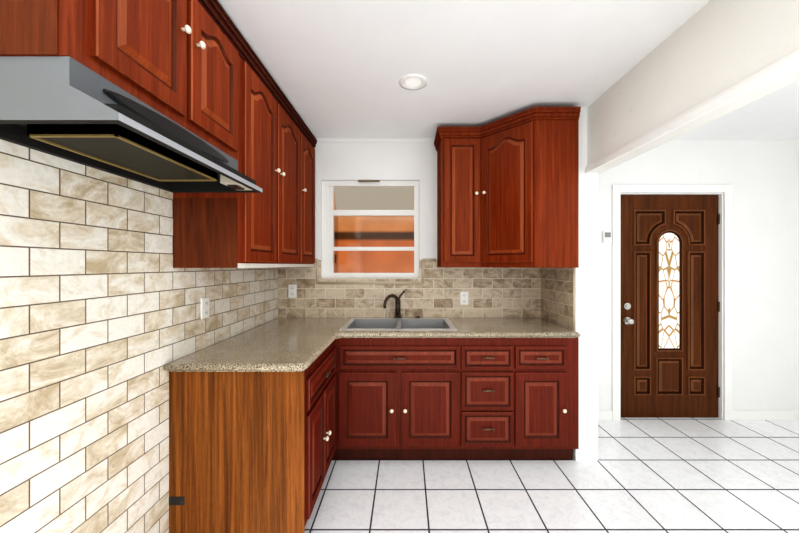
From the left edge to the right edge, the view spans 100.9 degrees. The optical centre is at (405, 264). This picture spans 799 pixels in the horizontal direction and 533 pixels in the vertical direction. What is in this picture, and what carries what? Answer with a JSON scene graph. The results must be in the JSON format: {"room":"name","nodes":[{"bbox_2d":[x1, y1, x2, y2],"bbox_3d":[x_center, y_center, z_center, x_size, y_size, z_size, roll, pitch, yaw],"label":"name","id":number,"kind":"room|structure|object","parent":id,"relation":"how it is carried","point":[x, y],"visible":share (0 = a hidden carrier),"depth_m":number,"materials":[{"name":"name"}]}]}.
{"room":"kitchen","nodes":[
{"label":"kitchen","id":0,"kind":"room"},
{"bbox_2d":[218,0,798,139],"bbox_3d":[1.500,-1.163,0.200,9.000,0.100,6.400,0,0,0],"label":"ceiling","id":1,"kind":"structure","parent":0,"point":[338,68],"depth_m":1.78,"materials":[{"name":"paint"}]},
{"bbox_2d":[399,74,426,89],"bbox_3d":[0.043,-1.109,2.007,0.170,0.008,0.170,0,0,0],"label":"recessed light","id":2,"kind":"object","parent":1,"relation":"in","point":[412,82],"visible":1,"depth_m":2.00,"materials":[{"name":"white plastic"}]},
{"bbox_2d":[305,417,798,532],"bbox_3d":[1.500,1.432,0.200,9.000,0.100,6.400,0,0,0],"label":"floor","id":3,"kind":"structure","parent":0,"point":[679,475],"depth_m":2.04,"materials":[{"name":"tile"}]},
{"bbox_2d":[169,374,338,532],"bbox_3d":[-0.795,0.941,1.901,0.653,0.883,0.677,0,0,0],"label":"base cabinet","id":4,"kind":"object","parent":3,"relation":"on","point":[270,421],"depth_m":1.56,"materials":[{"name":"brown wood"}]},
{"bbox_2d":[163,318,579,373],"bbox_3d":[0.032,0.477,2.214,2.308,0.044,1.378,0,0,0],"label":"countertop","id":5,"kind":"structure","parent":4,"relation":"on","point":[280,345],"depth_m":2.25,"materials":[{"name":"beige stone"}]},
{"bbox_2d":[347,318,398,329],"bbox_3d":[-0.250,0.542,2.575,0.356,0.174,0.414,0,0,0],"label":"sink","id":6,"kind":"object","parent":5,"relation":"in","point":[356,323],"depth_m":2.78,"materials":[{"name":"grey metal"}]},
{"bbox_2d":[383,290,404,317],"bbox_3d":[-0.097,0.340,2.792,0.179,0.239,0.207,0,0,0],"label":"faucet","id":7,"kind":"object","parent":5,"relation":"on","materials":[{"name":"black metal"}]},
{"bbox_2d":[399,318,450,329],"bbox_3d":[0.139,0.542,2.575,0.358,0.174,0.414,0,0,0],"label":"sink","id":8,"kind":"object","parent":5,"relation":"in","point":[404,323],"depth_m":2.78,"materials":[{"name":"grey metal"}]},
{"bbox_2d":[339,374,354,459],"bbox_3d":[-0.795,0.941,2.571,0.653,0.883,0.663,0,0,0],"label":"base cabinet","id":9,"kind":"object","parent":3,"relation":"on","point":[346,381],"depth_m":2.25,"materials":[{"name":"brown wood"}]},
{"bbox_2d":[447,374,518,459],"bbox_3d":[0.551,0.941,2.576,0.382,0.883,0.654,0,0,0],"label":"base cabinet","id":10,"kind":"object","parent":3,"relation":"on","point":[483,409],"depth_m":2.25,"materials":[{"name":"brown wood"}]},
{"bbox_2d":[519,374,578,459],"bbox_3d":[0.964,0.941,2.576,0.444,0.883,0.654,0,0,0],"label":"base cabinet","id":11,"kind":"object","parent":3,"relation":"on","point":[548,403],"depth_m":2.25,"materials":[{"name":"brown wood"}]},
{"bbox_2d":[315,140,798,419],"bbox_3d":[2.433,0.135,3.007,7.134,2.495,0.185,0,0,0],"label":"wall","id":12,"kind":"structure","parent":0,"point":[761,177],"depth_m":2.95,"materials":[{"name":"paint"}]},
{"bbox_2d":[322,180,418,277],"bbox_3d":[-0.316,-0.319,3.023,0.870,0.870,0.224,0,0,0],"label":"window","id":13,"kind":"structure","parent":12,"relation":"in","point":[372,198],"depth_m":2.97,"materials":[{"name":"white"}]},
{"bbox_2d":[316,138,434,141],"bbox_3d":[-0.276,-1.098,2.909,1.071,0.030,0.012,0,0,0],"label":"trim","id":14,"kind":"structure","parent":12,"relation":"attached to","point":[375,139],"depth_m":2.90,"materials":[{"name":"paint"}]},
{"bbox_2d":[278,259,574,330],"bbox_3d":[0.037,0.211,2.680,2.323,0.535,0.690,0,0,0],"label":"tile","id":15,"kind":"structure","parent":12,"relation":"attached to","point":[433,290],"depth_m":2.90,"materials":[{"name":"beige tile"}]},
{"bbox_2d":[288,285,296,297],"bbox_3d":[-0.998,0.230,2.900,0.072,0.116,0.010,0,0,0],"label":"electrical outlet","id":16,"kind":"object","parent":15,"relation":"attached to","point":[292,291],"visible":1,"depth_m":2.90,"materials":[{"name":"white plastic"}]},
{"bbox_2d":[460,292,467,304],"bbox_3d":[0.512,0.292,2.900,0.072,0.116,0.010,0,0,0],"label":"electrical outlet","id":17,"kind":"object","parent":15,"relation":"attached to","point":[463,298],"visible":1,"depth_m":2.90,"materials":[{"name":"white plastic"}]},
{"bbox_2d":[434,107,580,267],"bbox_3d":[0.716,-0.528,2.571,0.941,1.092,0.665,0,0,0],"label":"upper cabinet","id":18,"kind":"object","parent":12,"relation":"attached to","point":[508,191],"visible":1,"depth_m":2.38,"materials":[{"name":"brown wood"}]},
{"bbox_2d":[602,231,611,242],"bbox_3d":[1.790,-0.250,2.938,0.070,0.100,0.024,0,0,0],"label":"thermostat","id":19,"kind":"object","parent":12,"relation":"attached to","point":[606,236],"visible":1,"depth_m":2.93,"materials":[{"name":"white plastic"}]},
{"bbox_2d":[621,195,719,416],"bbox_3d":[2.373,0.372,2.962,0.899,2.008,0.121,0,0,0],"label":"front door","id":20,"kind":"structure","parent":12,"relation":"in","point":[670,306],"depth_m":2.98,"materials":[{"name":"brown wood"}]},
{"bbox_2d":[612,185,732,419],"bbox_3d":[2.373,0.333,3.002,1.067,2.098,0.136,0,0,0],"label":"door frame","id":21,"kind":"structure","parent":12,"relation":"attached to","point":[724,193],"depth_m":2.93,"materials":[{"name":"white wood"}]},
{"bbox_2d":[598,410,798,419],"bbox_3d":[3.678,1.339,2.944,4.644,0.085,0.012,0,0,0],"label":"baseboard","id":22,"kind":"structure","parent":12,"relation":"attached to","point":[750,414],"depth_m":2.94,"materials":[{"name":"white wood"}]},
{"bbox_2d":[573,107,597,460],"bbox_3d":[1.277,0.135,2.715,0.158,2.495,0.770,0,0,0],"label":"wall","id":23,"kind":"structure","parent":0,"point":[586,299],"depth_m":2.33,"materials":[{"name":"paint"}]},
{"bbox_2d":[585,0,798,173],"bbox_3d":[1.319,-0.878,-0.235,0.114,0.469,5.530,0,0,0],"label":"header","id":24,"kind":"object","parent":23,"relation":"attached to","point":[710,61],"visible":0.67,"depth_m":1.45,"materials":[{"name":"paint"}]},
{"bbox_3d":[-1.209,0.134,0.032,0.150,2.495,6.065,0,0,0],"label":"wall","id":25,"kind":"structure","parent":0,"visible":0},
{"bbox_2d":[0,0,243,163],"bbox_3d":[-0.957,-0.782,1.188,0.330,0.561,0.804,0,0,0],"label":"upper cabinet","id":26,"kind":"object","parent":25,"relation":"attached to","point":[197,68],"depth_m":1.06,"materials":[{"name":"brown wood"}]},
{"bbox_2d":[0,56,262,192],"bbox_3d":[-0.906,-0.423,1.190,0.432,0.156,0.795,0,0,0],"label":"range hood","id":27,"kind":"object","parent":26,"relation":"attached to","point":[69,108],"visible":1,"depth_m":0.94,"materials":[{"name":"silver metal"}]},
{"bbox_2d":[0,139,277,532],"bbox_3d":[-1.129,0.402,0.958,0.010,1.960,3.915,0,0,0],"label":"tile","id":28,"kind":"structure","parent":25,"relation":"attached to","point":[102,323],"depth_m":1.18,"materials":[{"name":"beige tile"}]},
{"bbox_2d":[201,297,208,318],"bbox_3d":[-1.119,0.240,1.843,0.010,0.116,0.072,0,0,0],"label":"outlet","id":29,"kind":"object","parent":28,"relation":"attached to","point":[204,307],"visible":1,"depth_m":1.83,"materials":[{"name":"white plastic"}]},
{"bbox_2d":[173,44,303,267],"bbox_3d":[-0.957,-0.524,2.040,0.330,1.076,0.899,0,0,0],"label":"upper cabinet","id":30,"kind":"object","parent":25,"relation":"attached to","point":[265,229],"depth_m":1.76,"materials":[{"name":"brown wood"}]},
{"bbox_2d":[304,128,315,266],"bbox_3d":[-0.957,-0.524,2.696,0.330,1.076,0.414,0,0,0],"label":"upper cabinet","id":31,"kind":"object","parent":25,"relation":"attached to","point":[309,140],"depth_m":2.71,"materials":[{"name":"brown wood"}]},
{"label":"outside","id":32,"kind":"structure","parent":0,"visible":0},
{"bbox_2d":[334,191,413,272],"bbox_3d":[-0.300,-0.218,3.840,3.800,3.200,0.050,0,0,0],"label":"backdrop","id":33,"kind":"structure","parent":32,"point":[359,224],"depth_m":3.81,"materials":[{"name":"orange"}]}
]}

